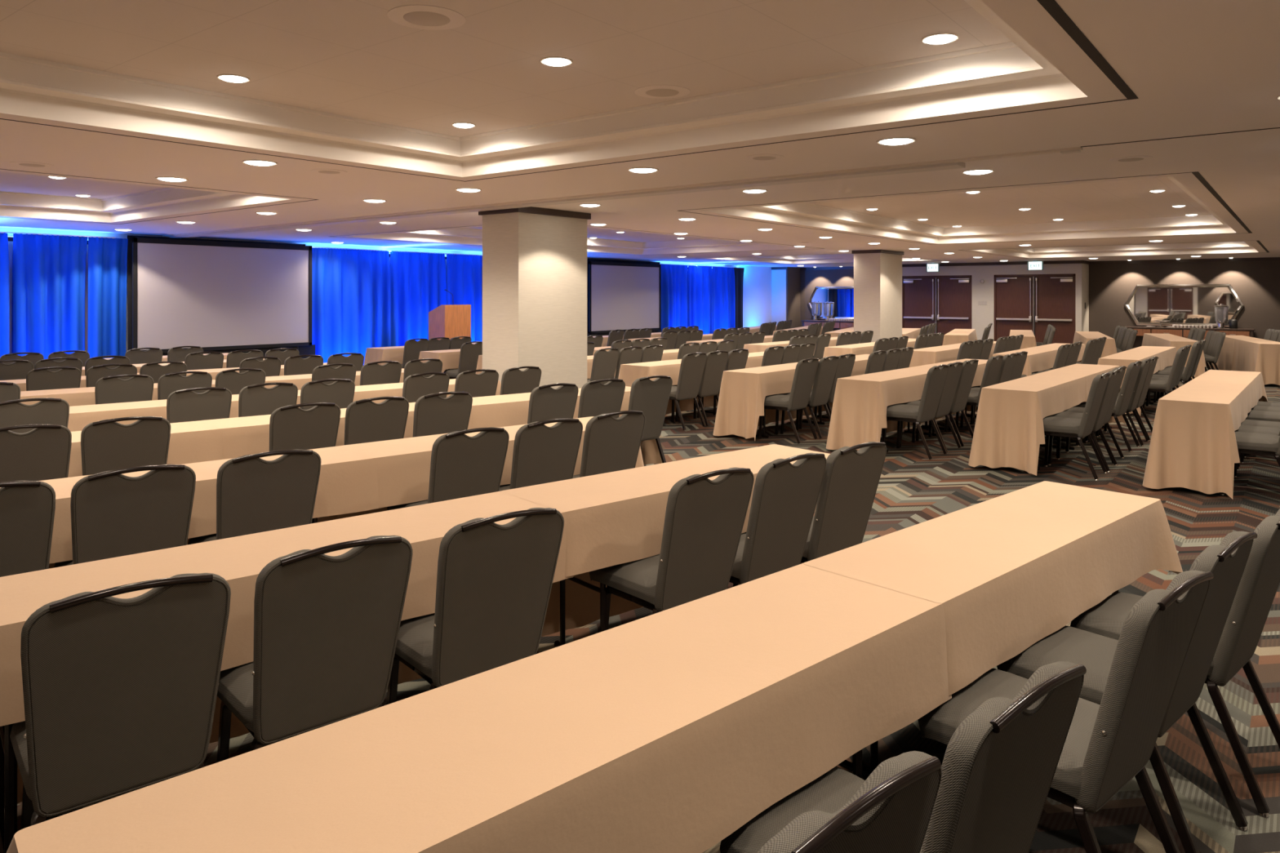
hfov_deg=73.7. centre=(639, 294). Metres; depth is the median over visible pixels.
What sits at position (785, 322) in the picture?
banquet chair
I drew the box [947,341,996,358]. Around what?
tablecloth
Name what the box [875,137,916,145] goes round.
recessed light
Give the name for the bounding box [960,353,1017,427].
banquet chair
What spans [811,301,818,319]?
dispenser
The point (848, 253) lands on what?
trim
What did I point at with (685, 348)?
banquet chair
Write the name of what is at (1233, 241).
trim
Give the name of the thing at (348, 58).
ceiling panel
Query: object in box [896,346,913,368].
banquet chair
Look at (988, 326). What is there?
banquet chair
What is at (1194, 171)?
trim
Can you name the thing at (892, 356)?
banquet chair
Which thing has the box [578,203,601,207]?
recessed light
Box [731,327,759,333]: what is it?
tablecloth
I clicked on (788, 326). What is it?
banquet chair
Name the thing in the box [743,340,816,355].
tablecloth
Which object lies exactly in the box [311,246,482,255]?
pipe
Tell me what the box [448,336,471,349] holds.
banquet chair
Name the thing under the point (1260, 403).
banquet chair
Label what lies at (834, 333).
tablecloth
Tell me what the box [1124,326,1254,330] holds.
countertop
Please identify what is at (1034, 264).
exit sign
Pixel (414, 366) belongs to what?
banquet chair
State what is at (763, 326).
banquet chair
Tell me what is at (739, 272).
drape
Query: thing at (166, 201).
ceiling
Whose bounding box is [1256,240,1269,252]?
ceiling vent
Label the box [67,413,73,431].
tablecloth
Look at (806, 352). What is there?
banquet chair
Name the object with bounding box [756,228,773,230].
recessed light
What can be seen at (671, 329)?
banquet chair
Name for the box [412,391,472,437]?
banquet chair
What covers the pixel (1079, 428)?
banquet chair
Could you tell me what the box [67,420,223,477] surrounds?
tablecloth
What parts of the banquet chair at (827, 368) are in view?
leg, seat, leg, leg, backrest, leg, rail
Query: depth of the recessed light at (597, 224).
11.16 m
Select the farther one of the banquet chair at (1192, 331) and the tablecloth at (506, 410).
the banquet chair at (1192, 331)
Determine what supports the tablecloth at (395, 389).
on the folding table
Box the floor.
[17,362,1279,852]
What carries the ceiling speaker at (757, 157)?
attached to the ceiling at (1193, 67)
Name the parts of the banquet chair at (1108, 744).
seat, seat frame, leg, backrest, leg, rail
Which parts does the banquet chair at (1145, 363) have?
leg, backrest, leg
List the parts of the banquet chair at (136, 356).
rail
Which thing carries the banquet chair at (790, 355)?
on the floor
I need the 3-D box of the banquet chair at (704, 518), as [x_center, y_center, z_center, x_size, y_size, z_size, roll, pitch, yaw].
[0.122,1.164,3.639,0.444,0.933,0.643,0,0,-39]
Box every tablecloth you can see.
[0,373,192,391]
[0,445,378,568]
[0,491,574,804]
[6,563,951,852]
[20,390,48,404]
[33,364,141,376]
[40,379,269,406]
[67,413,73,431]
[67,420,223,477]
[69,390,300,431]
[104,352,229,361]
[132,358,264,368]
[186,362,327,379]
[200,402,474,459]
[265,368,404,390]
[336,416,644,519]
[353,378,501,403]
[364,346,404,364]
[418,348,460,373]
[471,386,662,465]
[475,355,482,373]
[501,444,830,636]
[586,355,616,378]
[592,334,651,346]
[592,346,610,355]
[617,359,706,414]
[627,337,660,341]
[651,332,661,337]
[661,348,679,360]
[685,338,723,345]
[701,333,712,340]
[705,351,764,406]
[712,362,813,439]
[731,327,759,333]
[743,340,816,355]
[763,335,773,342]
[773,328,804,335]
[795,325,822,335]
[802,354,869,415]
[803,480,1182,695]
[813,337,859,355]
[822,342,875,357]
[824,329,853,337]
[826,367,929,450]
[840,327,853,329]
[870,338,915,348]
[902,328,920,338]
[902,330,914,338]
[905,358,987,426]
[909,345,959,367]
[942,331,972,345]
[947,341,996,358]
[951,328,977,341]
[968,373,1085,475]
[992,347,1057,376]
[1008,329,1032,336]
[1009,333,1036,349]
[1028,342,1085,362]
[1037,364,1125,423]
[1072,331,1104,343]
[1080,334,1117,357]
[1097,351,1160,415]
[1123,346,1179,388]
[1142,333,1181,346]
[1142,382,1249,498]
[1155,337,1206,379]
[1189,369,1267,411]
[1209,335,1263,370]
[1231,338,1279,385]
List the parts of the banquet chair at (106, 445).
rail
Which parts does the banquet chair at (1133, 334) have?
backrest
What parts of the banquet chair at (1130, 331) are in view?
backrest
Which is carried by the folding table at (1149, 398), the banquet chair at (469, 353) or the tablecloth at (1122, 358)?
the tablecloth at (1122, 358)
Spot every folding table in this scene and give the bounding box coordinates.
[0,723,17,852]
[311,517,317,523]
[554,577,605,647]
[700,396,716,413]
[755,404,824,438]
[817,405,828,418]
[838,749,862,778]
[862,589,1119,773]
[881,422,936,452]
[921,404,976,431]
[1037,438,1074,470]
[1053,426,1111,443]
[1145,391,1153,404]
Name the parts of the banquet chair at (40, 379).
rail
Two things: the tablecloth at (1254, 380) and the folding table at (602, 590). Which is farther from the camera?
the tablecloth at (1254, 380)
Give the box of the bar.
[8,236,88,244]
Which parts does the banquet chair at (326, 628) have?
leg, seat, seat frame, leg, rail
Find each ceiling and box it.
[0,0,1087,177]
[0,0,1279,267]
[0,187,288,222]
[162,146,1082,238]
[349,227,806,254]
[701,176,1235,244]
[705,253,928,263]
[970,241,1258,257]
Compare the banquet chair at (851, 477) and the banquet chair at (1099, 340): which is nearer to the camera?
the banquet chair at (851, 477)
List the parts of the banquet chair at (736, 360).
leg, leg, backrest, rail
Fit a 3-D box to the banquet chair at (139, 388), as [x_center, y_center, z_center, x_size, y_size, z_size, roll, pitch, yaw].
[-4.697,1.161,7.707,0.444,0.927,0.643,0,0,-39]
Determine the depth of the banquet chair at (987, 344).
13.60 m
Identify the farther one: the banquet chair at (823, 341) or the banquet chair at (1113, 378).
the banquet chair at (823, 341)
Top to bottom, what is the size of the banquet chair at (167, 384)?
0.927 m
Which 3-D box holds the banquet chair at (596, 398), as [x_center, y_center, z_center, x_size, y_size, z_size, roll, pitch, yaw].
[-0.477,1.161,7.310,0.444,0.927,0.643,0,0,-40]
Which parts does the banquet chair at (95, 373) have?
rail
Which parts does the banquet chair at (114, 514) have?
seat, rail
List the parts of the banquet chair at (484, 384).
rail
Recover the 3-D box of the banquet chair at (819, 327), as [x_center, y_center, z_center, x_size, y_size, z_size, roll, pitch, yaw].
[4.246,1.161,21.492,0.643,0.927,0.444,0,0,22]
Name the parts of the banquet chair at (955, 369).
leg, seat, leg, leg, backrest, leg, rail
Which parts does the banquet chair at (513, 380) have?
rail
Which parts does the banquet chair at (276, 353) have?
rail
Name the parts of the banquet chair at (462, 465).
seat, backrest, rail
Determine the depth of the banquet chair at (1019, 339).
14.94 m
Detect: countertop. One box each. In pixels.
[800,320,853,322]
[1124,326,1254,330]
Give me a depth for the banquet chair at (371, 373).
9.01 m
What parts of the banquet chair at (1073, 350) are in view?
backrest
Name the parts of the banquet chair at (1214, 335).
backrest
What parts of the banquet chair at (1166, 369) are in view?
seat, backrest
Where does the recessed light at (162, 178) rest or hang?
in the ceiling at (1193, 67)
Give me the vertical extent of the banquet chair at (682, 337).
0.927 m
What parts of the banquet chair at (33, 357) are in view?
rail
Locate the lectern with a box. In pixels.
[428,288,471,340]
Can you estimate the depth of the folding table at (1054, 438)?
9.46 m
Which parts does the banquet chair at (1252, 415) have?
leg, seat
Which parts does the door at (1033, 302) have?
vertical rod, vertical rod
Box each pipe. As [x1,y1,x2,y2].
[0,231,115,238]
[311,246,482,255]
[659,263,741,267]
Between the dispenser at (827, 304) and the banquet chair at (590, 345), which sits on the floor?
the banquet chair at (590, 345)
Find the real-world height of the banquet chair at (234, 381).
0.927 m
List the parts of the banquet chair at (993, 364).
leg, leg, seat frame, seat, backrest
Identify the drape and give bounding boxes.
[0,232,9,357]
[12,233,87,359]
[87,236,128,358]
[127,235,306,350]
[311,247,390,364]
[390,251,446,346]
[446,253,482,342]
[586,258,660,333]
[660,264,687,332]
[687,265,712,334]
[711,266,735,333]
[733,267,744,328]
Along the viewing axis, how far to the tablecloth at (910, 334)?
19.90 m
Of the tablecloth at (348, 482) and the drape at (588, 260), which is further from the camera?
the drape at (588, 260)
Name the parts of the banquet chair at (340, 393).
rail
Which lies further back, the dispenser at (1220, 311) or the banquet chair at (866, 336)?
the dispenser at (1220, 311)
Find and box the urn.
[1229,319,1237,328]
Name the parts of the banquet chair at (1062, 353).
seat, backrest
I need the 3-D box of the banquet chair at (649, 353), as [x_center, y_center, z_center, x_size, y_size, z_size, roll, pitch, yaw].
[-0.029,1.161,12.078,0.643,0.927,0.444,0,0,41]
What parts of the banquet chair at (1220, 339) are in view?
seat, backrest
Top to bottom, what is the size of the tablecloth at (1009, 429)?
0.731 m
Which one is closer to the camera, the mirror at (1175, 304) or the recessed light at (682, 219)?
the recessed light at (682, 219)
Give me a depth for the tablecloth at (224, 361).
10.83 m
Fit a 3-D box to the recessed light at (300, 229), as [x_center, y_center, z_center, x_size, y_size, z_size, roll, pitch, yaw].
[-4.785,-0.919,12.145,0.232,0.020,0.232,0,0,38]
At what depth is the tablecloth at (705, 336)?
18.17 m
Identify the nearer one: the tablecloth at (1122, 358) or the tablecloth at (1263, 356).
the tablecloth at (1122, 358)
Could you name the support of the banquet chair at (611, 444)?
on the floor
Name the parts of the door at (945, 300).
vertical rod, vertical rod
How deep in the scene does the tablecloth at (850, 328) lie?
22.10 m
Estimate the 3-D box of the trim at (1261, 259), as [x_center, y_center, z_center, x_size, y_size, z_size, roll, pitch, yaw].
[15.731,-0.887,21.069,8.370,0.084,0.025,0,0,38]
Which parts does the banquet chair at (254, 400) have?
rail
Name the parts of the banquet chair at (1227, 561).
seat, leg, backrest, leg, rail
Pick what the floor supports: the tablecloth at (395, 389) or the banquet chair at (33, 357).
the banquet chair at (33, 357)
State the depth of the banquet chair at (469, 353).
12.82 m
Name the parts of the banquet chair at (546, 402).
rail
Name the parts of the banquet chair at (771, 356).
rail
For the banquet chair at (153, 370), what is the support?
on the floor
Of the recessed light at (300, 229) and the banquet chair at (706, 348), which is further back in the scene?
the banquet chair at (706, 348)
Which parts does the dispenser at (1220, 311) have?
tank, lid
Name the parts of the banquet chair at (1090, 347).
backrest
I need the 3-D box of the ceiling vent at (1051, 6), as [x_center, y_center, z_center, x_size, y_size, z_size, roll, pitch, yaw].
[0.606,-0.929,1.828,0.042,0.004,5.626,0,0,38]
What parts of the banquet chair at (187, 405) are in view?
rail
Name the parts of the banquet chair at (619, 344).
rail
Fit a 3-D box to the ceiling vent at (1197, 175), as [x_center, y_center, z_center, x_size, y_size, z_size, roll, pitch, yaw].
[6.688,-0.929,9.639,0.042,0.004,8.086,0,0,38]
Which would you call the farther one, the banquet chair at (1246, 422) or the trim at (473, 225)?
the trim at (473, 225)
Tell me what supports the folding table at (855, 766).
on the floor
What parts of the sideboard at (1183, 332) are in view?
drawer, drawer, drawer, drawer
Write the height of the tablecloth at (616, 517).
0.729 m
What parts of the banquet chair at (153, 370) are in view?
rail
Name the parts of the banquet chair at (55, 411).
rail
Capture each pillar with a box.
[478,206,591,389]
[851,249,903,342]
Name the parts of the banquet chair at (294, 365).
rail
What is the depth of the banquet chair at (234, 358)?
10.83 m
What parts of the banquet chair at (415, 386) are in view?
rail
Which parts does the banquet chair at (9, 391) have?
rail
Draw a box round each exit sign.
[926,262,939,271]
[1026,260,1043,270]
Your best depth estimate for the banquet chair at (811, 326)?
20.44 m
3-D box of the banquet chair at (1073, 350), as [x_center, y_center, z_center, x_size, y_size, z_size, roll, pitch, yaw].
[6.107,1.161,12.635,0.643,0.927,0.444,0,0,40]
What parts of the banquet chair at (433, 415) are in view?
rail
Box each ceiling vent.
[1036,0,1138,99]
[1191,171,1252,233]
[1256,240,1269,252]
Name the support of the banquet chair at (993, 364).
on the floor
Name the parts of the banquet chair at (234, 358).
rail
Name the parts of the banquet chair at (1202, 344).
backrest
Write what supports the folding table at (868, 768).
on the floor
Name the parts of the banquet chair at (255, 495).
seat, rail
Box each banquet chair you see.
[0,352,44,368]
[0,360,33,380]
[0,382,20,402]
[0,398,69,433]
[0,424,71,482]
[0,480,55,577]
[9,573,231,830]
[26,366,81,391]
[34,357,82,376]
[48,350,89,366]
[53,464,195,568]
[80,416,170,475]
[84,355,129,375]
[85,364,137,387]
[94,374,153,404]
[124,347,162,364]
[139,361,186,383]
[157,371,212,399]
[166,386,231,422]
[167,346,203,361]
[184,351,223,370]
[187,448,320,544]
[215,368,266,395]
[217,535,412,762]
[226,349,263,368]
[238,382,297,417]
[239,356,280,376]
[264,347,299,364]
[269,402,340,451]
[284,354,323,375]
[300,378,355,409]
[311,363,355,384]
[327,352,364,371]
[343,396,408,445]
[360,360,401,385]
[386,507,564,705]
[387,426,509,510]
[401,337,428,368]
[402,372,449,402]
[403,358,442,382]
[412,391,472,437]
[427,337,450,351]
[443,341,482,378]
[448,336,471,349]
[454,368,498,397]
[498,417,582,491]
[500,366,541,395]
[527,382,578,423]
[573,410,645,478]
[577,378,625,418]
[586,334,603,346]
[586,342,595,355]
[586,347,619,384]
[589,467,754,630]
[606,329,624,346]
[610,339,631,350]
[613,346,643,378]
[622,328,639,342]
[628,375,672,462]
[631,338,649,349]
[637,328,651,338]
[640,344,663,362]
[649,337,667,350]
[660,326,675,337]
[661,331,677,350]
[669,352,706,430]
[674,330,690,349]
[674,350,728,426]
[675,326,686,333]
[677,342,699,359]
[686,325,698,332]
[688,329,702,341]
[697,348,748,417]
[698,341,717,354]
[711,328,726,339]
[715,340,734,354]
[720,661,1086,852]
[723,333,738,350]
[725,327,737,335]
[728,453,826,586]
[735,332,751,351]
[737,327,749,334]
[750,331,764,343]
[757,751,942,852]
[758,357,818,444]
[759,322,767,333]
[761,346,784,366]
[764,322,772,335]
[768,321,776,335]
[772,329,786,342]
[776,320,783,330]
[779,355,839,439]
[780,344,799,364]
[782,320,788,329]
[785,329,797,341]
[786,320,792,328]
[788,335,804,346]
[796,328,808,337]
[796,342,815,362]
[798,353,855,429]
[800,441,886,564]
[804,334,817,345]
[807,324,814,336]
[812,323,817,334]
[813,332,850,356]
[813,333,831,359]
[815,322,822,337]
[821,321,829,334]
[826,321,831,332]
[829,320,835,331]
[848,331,861,344]
[858,330,873,343]
[864,350,886,373]
[872,337,888,351]
[881,348,901,371]
[881,364,949,459]
[886,337,898,351]
[896,336,908,349]
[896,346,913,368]
[898,361,963,452]
[913,333,928,349]
[915,359,978,446]
[918,570,1213,852]
[919,326,925,335]
[923,325,928,334]
[924,333,936,347]
[926,324,932,334]
[929,323,935,333]
[933,332,944,346]
[944,355,1003,432]
[956,341,973,359]
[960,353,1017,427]
[968,339,983,359]
[973,351,1027,423]
[978,338,993,359]
[981,326,988,340]
[984,326,990,339]
[993,336,1008,354]
[996,531,1257,852]
[1004,335,1016,351]
[1012,334,1023,351]
[1020,343,1071,377]
[1031,342,1079,373]
[1035,324,1052,344]
[1036,325,1053,346]
[1037,373,1110,480]
[1043,341,1082,371]
[1047,328,1056,344]
[1047,368,1120,472]
[1049,338,1097,368]
[1055,365,1126,464]
[1070,509,1279,817]
[1075,337,1106,364]
[1075,360,1142,452]
[1089,337,1102,364]
[1095,358,1151,446]
[1098,356,1158,440]
[1112,325,1120,341]
[1115,325,1124,347]
[1116,326,1128,349]
[1116,328,1131,351]
[1116,328,1133,351]
[1116,329,1137,352]
[1133,347,1185,415]
[1142,346,1188,408]
[1144,344,1191,406]
[1153,342,1200,403]
[1155,340,1201,399]
[1161,339,1206,397]
[1187,327,1196,339]
[1191,328,1201,340]
[1196,328,1206,341]
[1203,329,1214,371]
[1204,331,1220,369]
[1204,332,1226,369]
[1219,431,1279,495]
[1233,419,1279,477]
[1235,425,1279,435]
[1240,409,1279,462]
[1251,405,1279,412]
[1256,401,1279,407]
[1263,328,1275,340]
[1270,329,1279,341]
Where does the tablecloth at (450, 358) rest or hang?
on the folding table
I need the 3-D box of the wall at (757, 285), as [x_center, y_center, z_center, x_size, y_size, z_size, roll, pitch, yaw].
[-3.515,0.130,18.679,0.150,3.000,27.800,0,0,38]
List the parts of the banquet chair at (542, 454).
seat, rail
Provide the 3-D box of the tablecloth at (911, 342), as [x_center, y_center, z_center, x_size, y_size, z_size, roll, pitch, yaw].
[5.027,1.239,16.281,0.715,0.731,2.021,0,0,39]
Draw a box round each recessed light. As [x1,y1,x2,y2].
[48,176,64,178]
[75,194,91,196]
[114,228,133,231]
[155,176,188,182]
[175,221,195,223]
[217,73,250,82]
[241,160,277,165]
[255,211,277,214]
[295,228,312,231]
[362,199,386,202]
[378,221,397,223]
[451,122,475,128]
[455,187,481,192]
[540,56,573,66]
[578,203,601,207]
[589,223,607,226]
[627,167,658,173]
[673,232,688,235]
[677,217,696,220]
[741,188,767,193]
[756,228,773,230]
[866,208,878,210]
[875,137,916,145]
[921,32,959,44]
[961,168,994,174]
[965,191,980,193]
[1017,208,1031,210]
[1148,240,1164,241]
[1149,189,1165,192]
[1171,204,1186,207]
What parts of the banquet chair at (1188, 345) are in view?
leg, seat, backrest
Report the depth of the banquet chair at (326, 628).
2.46 m
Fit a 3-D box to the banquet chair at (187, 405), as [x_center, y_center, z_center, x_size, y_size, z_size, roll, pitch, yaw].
[-3.503,1.161,6.672,0.444,0.927,0.643,0,0,-39]
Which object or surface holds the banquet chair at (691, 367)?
on the floor
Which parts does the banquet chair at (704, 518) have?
leg, seat, seat frame, leg, backrest, rail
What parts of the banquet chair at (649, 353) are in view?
rail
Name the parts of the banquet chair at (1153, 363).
leg, leg, backrest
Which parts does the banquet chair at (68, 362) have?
rail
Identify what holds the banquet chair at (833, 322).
on the floor
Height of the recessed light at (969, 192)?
0.020 m
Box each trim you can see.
[0,98,1127,181]
[1,168,319,224]
[331,225,823,255]
[679,171,1248,244]
[694,253,936,264]
[771,266,787,269]
[800,266,853,270]
[902,260,1082,266]
[959,240,1261,258]
[1080,127,1279,146]
[1081,260,1089,264]
[1089,257,1279,264]
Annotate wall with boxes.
[0,227,771,353]
[786,266,799,328]
[800,269,853,327]
[902,262,1083,341]
[1083,263,1088,331]
[1088,260,1279,338]
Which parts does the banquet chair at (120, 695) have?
seat, leg, leg, rail, leg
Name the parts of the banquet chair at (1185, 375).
leg, seat, backrest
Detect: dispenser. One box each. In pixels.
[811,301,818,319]
[823,301,831,320]
[1213,303,1227,328]
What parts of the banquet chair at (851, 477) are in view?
seat frame, seat, rail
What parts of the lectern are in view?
panel, panel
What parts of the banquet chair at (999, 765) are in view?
seat, backrest, rail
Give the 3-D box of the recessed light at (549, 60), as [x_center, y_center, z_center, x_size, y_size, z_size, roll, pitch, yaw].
[-0.428,-1.189,4.372,0.167,0.020,0.167,0,0,38]
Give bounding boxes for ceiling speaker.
[9,161,53,167]
[311,168,347,173]
[386,4,466,30]
[634,84,689,98]
[745,154,783,160]
[1109,155,1152,162]
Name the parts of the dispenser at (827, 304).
tank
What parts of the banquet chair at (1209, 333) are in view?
backrest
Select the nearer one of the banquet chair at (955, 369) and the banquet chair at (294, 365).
the banquet chair at (955, 369)
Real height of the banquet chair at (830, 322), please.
0.927 m
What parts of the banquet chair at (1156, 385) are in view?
seat, seat frame, backrest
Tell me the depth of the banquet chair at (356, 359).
10.30 m
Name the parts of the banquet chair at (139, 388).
rail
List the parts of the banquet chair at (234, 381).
rail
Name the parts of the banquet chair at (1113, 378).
leg, leg, seat, leg, backrest, leg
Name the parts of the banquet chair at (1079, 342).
backrest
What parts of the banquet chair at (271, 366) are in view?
rail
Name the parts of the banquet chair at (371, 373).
rail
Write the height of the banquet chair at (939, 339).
0.927 m
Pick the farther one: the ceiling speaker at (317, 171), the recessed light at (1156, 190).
the recessed light at (1156, 190)
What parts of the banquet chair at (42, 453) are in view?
rail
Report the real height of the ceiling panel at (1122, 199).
0.001 m
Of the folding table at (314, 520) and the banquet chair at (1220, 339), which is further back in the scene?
the banquet chair at (1220, 339)
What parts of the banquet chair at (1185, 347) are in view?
seat, backrest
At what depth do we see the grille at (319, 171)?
6.40 m
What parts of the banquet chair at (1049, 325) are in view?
backrest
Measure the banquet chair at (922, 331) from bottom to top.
0.927 m
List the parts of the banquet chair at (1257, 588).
seat, leg, backrest, leg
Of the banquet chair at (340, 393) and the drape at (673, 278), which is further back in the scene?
the drape at (673, 278)
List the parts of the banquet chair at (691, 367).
leg, seat, leg, backrest, rail, leg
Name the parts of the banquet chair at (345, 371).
rail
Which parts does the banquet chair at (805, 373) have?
leg, leg, seat, seat frame, leg, backrest, leg, rail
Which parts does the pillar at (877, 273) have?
cap moulding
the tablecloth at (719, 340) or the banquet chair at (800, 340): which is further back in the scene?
the tablecloth at (719, 340)
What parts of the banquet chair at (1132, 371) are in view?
seat, leg, backrest, leg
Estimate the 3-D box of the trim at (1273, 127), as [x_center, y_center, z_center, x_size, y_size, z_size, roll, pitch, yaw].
[4.625,-0.929,3.902,4.720,0.004,0.015,0,0,38]
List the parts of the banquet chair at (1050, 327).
backrest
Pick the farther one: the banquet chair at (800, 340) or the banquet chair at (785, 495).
the banquet chair at (800, 340)
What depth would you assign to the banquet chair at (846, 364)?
10.10 m
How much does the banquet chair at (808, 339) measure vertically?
0.927 m
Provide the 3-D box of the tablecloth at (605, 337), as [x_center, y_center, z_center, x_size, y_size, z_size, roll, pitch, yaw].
[-0.535,1.240,18.184,0.673,0.731,2.007,0,0,40]
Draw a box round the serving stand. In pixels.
[1153,320,1168,327]
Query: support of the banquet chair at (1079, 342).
on the floor
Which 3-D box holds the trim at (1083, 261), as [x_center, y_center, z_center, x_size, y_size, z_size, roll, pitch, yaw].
[12.152,-0.887,23.265,0.025,0.084,0.975,0,0,38]
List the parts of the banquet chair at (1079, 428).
leg, leg, seat, seat frame, leg, backrest, leg, rail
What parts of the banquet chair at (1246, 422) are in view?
leg, seat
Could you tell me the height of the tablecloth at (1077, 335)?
0.731 m
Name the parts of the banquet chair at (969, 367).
leg, leg, leg, backrest, leg, rail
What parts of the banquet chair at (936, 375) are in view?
leg, leg, seat frame, seat, leg, backrest, leg, rail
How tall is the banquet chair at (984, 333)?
0.927 m
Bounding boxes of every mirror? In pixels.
[808,286,853,319]
[1124,284,1244,327]
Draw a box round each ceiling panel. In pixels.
[0,0,1011,137]
[0,171,167,199]
[464,226,711,242]
[808,176,1211,227]
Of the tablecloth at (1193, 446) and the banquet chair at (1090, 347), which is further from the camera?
the banquet chair at (1090, 347)
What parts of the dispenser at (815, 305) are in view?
tank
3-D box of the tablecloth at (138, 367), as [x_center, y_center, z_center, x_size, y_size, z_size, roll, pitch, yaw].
[-6.895,1.239,9.963,1.897,0.729,0.602,0,0,-44]
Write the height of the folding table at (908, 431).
0.749 m
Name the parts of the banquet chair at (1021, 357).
leg, backrest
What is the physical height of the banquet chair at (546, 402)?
0.927 m
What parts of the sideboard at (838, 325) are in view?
drawer, drawer, drawer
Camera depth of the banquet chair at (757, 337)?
16.19 m
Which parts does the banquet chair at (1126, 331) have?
backrest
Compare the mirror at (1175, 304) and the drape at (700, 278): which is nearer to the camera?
the mirror at (1175, 304)
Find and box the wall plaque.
[977,301,986,305]
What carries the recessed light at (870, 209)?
attached to the ceiling panel at (1122, 199)
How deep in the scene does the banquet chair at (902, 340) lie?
14.45 m
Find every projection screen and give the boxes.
[132,236,315,358]
[586,261,661,336]
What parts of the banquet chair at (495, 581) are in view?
leg, seat, seat frame, leg, backrest, rail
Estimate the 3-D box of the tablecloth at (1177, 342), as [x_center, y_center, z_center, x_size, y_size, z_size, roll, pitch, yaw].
[10.564,1.240,16.747,0.673,0.731,2.007,0,0,25]
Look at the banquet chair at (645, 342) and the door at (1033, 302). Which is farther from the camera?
the door at (1033, 302)
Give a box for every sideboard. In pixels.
[800,320,853,330]
[1124,326,1254,348]
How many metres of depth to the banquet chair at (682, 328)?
18.89 m
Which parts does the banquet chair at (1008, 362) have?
leg, leg, seat, backrest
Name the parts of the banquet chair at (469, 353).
seat, backrest, rail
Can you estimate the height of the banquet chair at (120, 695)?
0.933 m
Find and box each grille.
[18,163,45,166]
[318,170,340,173]
[403,11,449,26]
[645,88,679,96]
[752,155,775,159]
[1117,157,1143,161]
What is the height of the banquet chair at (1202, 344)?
0.927 m
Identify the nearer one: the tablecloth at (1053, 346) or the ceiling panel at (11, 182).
the ceiling panel at (11, 182)
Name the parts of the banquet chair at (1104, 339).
backrest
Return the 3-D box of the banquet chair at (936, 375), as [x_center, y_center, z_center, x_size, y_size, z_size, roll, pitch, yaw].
[2.781,1.161,8.727,0.643,0.927,0.444,0,0,40]
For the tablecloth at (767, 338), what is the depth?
17.39 m
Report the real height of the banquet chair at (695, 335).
0.927 m
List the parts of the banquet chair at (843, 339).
backrest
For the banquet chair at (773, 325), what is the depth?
22.16 m
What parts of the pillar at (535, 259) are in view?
cap moulding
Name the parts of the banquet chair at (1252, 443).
leg, seat, seat frame, leg, backrest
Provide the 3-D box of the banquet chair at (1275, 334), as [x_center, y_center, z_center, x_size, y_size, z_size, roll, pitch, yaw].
[12.576,1.161,17.293,0.643,0.927,0.444,0,0,25]
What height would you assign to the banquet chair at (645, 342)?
0.927 m
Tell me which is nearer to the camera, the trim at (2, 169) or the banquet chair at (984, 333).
the trim at (2, 169)
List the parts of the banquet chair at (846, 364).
leg, leg, leg, backrest, rail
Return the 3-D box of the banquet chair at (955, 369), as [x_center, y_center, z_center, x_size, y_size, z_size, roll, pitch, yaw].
[3.055,1.161,9.067,0.643,0.927,0.444,0,0,40]
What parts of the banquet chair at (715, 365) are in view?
leg, leg, leg, backrest, rail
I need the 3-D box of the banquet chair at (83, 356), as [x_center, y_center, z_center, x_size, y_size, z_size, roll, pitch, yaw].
[-7.373,1.161,10.929,0.444,0.927,0.643,0,0,-45]
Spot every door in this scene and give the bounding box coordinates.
[902,275,971,346]
[994,273,1075,343]
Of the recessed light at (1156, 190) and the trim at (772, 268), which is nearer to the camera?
the recessed light at (1156, 190)
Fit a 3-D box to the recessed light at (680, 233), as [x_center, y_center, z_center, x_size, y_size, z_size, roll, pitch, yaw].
[0.617,-0.919,12.884,0.232,0.020,0.232,0,0,38]
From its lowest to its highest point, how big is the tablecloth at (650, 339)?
0.731 m
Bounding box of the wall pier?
[771,269,786,324]
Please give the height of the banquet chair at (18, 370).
0.927 m
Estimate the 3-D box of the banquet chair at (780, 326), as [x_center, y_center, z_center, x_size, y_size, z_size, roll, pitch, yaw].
[3.532,1.161,23.010,0.643,0.927,0.444,0,0,25]
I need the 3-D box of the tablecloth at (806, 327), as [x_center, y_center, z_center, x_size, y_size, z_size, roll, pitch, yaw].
[4.564,1.239,23.050,0.715,0.731,2.021,0,0,24]
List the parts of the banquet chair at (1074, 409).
leg, seat, leg, backrest, leg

